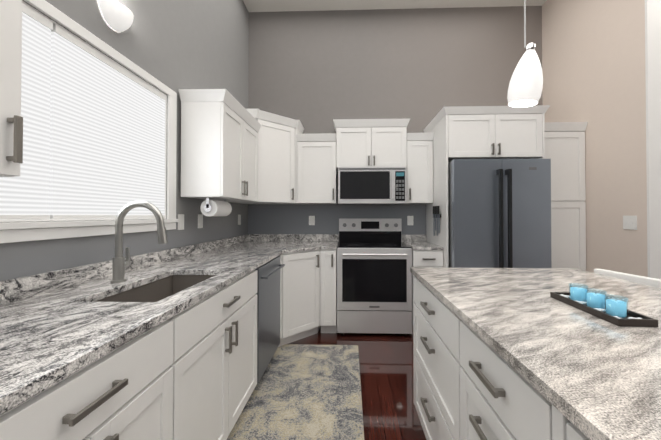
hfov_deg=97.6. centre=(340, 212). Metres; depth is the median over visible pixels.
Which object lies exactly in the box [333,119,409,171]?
upper cabinet
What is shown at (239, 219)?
electrical outlet
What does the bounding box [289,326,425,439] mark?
floor
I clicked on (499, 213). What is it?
refrigerator
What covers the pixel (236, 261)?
countertop
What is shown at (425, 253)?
base cabinet
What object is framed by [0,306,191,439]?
base cabinet
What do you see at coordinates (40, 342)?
countertop
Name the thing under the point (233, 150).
upper cabinet
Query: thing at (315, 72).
wall
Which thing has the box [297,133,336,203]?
upper cabinet
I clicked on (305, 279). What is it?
base cabinet
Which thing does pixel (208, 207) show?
paper towel holder
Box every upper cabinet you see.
[0,0,22,176]
[179,89,258,203]
[243,107,302,203]
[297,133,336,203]
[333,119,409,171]
[406,132,433,203]
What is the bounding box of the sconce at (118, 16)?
[98,0,133,31]
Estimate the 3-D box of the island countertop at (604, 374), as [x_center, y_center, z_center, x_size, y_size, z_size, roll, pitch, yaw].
[0.887,0.342,0.418,0.996,0.030,2.710,0,-1,2]
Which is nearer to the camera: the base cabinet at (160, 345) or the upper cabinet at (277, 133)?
the base cabinet at (160, 345)
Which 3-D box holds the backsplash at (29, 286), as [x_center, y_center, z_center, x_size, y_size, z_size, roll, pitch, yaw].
[-1.227,0.296,1.399,0.022,0.082,4.516,0,-1,2]
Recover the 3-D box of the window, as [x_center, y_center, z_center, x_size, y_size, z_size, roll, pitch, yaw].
[-1.282,-0.381,1.524,0.150,0.998,1.210,0,-1,2]
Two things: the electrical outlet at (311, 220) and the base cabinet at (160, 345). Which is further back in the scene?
the electrical outlet at (311, 220)
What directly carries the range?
on the floor
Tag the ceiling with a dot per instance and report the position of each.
(282, 5)
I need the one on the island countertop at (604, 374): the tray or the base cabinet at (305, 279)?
the tray
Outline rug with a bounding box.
[227,344,363,439]
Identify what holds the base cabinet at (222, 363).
on the floor
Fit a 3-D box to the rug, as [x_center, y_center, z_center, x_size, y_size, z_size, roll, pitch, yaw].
[-0.260,1.253,1.511,0.777,0.010,2.480,0,-1,2]
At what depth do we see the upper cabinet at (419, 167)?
3.28 m
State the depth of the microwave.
3.22 m
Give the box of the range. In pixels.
[337,219,411,334]
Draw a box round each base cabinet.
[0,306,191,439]
[156,298,256,439]
[204,254,331,346]
[402,234,442,333]
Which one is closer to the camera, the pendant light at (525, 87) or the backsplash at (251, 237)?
the pendant light at (525, 87)
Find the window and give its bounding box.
[0,0,177,242]
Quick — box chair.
[594,269,660,287]
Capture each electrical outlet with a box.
[178,214,183,229]
[198,214,202,227]
[238,215,240,224]
[309,216,314,224]
[407,216,412,224]
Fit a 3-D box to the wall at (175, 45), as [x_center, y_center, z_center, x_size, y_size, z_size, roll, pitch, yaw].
[-1.347,-0.668,0.399,0.150,3.830,6.850,0,-1,2]
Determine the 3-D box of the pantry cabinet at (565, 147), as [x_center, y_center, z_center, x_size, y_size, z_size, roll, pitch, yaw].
[2.240,0.191,3.213,0.470,2.170,0.676,0,-1,2]
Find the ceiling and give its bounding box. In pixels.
[243,0,546,11]
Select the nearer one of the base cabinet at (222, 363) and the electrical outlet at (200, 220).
the base cabinet at (222, 363)
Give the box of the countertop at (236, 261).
[132,242,338,277]
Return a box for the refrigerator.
[448,159,551,267]
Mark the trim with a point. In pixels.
(653, 76)
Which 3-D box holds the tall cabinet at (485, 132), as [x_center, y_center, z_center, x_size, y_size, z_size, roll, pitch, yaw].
[1.527,0.125,3.181,1.019,2.300,0.785,0,-1,2]
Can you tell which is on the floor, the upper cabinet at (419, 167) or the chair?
the chair
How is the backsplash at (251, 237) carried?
attached to the wall at (315, 72)
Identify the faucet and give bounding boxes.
[110,201,167,282]
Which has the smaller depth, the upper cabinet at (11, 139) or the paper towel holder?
the upper cabinet at (11, 139)
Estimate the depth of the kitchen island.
0.95 m
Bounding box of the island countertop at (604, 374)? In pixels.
[410,267,660,439]
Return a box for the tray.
[550,283,657,326]
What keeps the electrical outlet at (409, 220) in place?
attached to the wall at (315, 72)
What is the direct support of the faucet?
on the countertop at (236, 261)
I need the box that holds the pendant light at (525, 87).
[507,0,542,106]
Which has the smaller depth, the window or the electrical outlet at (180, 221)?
the window
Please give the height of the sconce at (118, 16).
0.105 m
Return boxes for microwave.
[338,167,406,204]
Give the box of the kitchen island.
[410,271,597,439]
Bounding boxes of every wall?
[0,0,248,280]
[248,6,542,234]
[542,0,647,276]
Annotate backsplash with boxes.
[0,234,247,301]
[248,234,338,241]
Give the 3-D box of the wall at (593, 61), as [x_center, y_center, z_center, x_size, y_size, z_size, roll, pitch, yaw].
[2.524,-0.642,2.933,0.110,3.830,1.240,0,-1,2]
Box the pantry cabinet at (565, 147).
[545,122,587,270]
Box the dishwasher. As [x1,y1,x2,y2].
[255,256,284,382]
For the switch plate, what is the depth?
2.44 m
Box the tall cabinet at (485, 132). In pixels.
[423,105,549,267]
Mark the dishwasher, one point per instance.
(268, 308)
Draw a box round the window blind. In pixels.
[0,2,165,219]
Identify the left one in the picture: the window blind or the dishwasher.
the window blind
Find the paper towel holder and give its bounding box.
[200,197,231,215]
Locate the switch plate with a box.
[623,216,636,229]
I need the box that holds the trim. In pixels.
[645,0,660,278]
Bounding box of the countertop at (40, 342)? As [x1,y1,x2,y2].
[0,298,183,405]

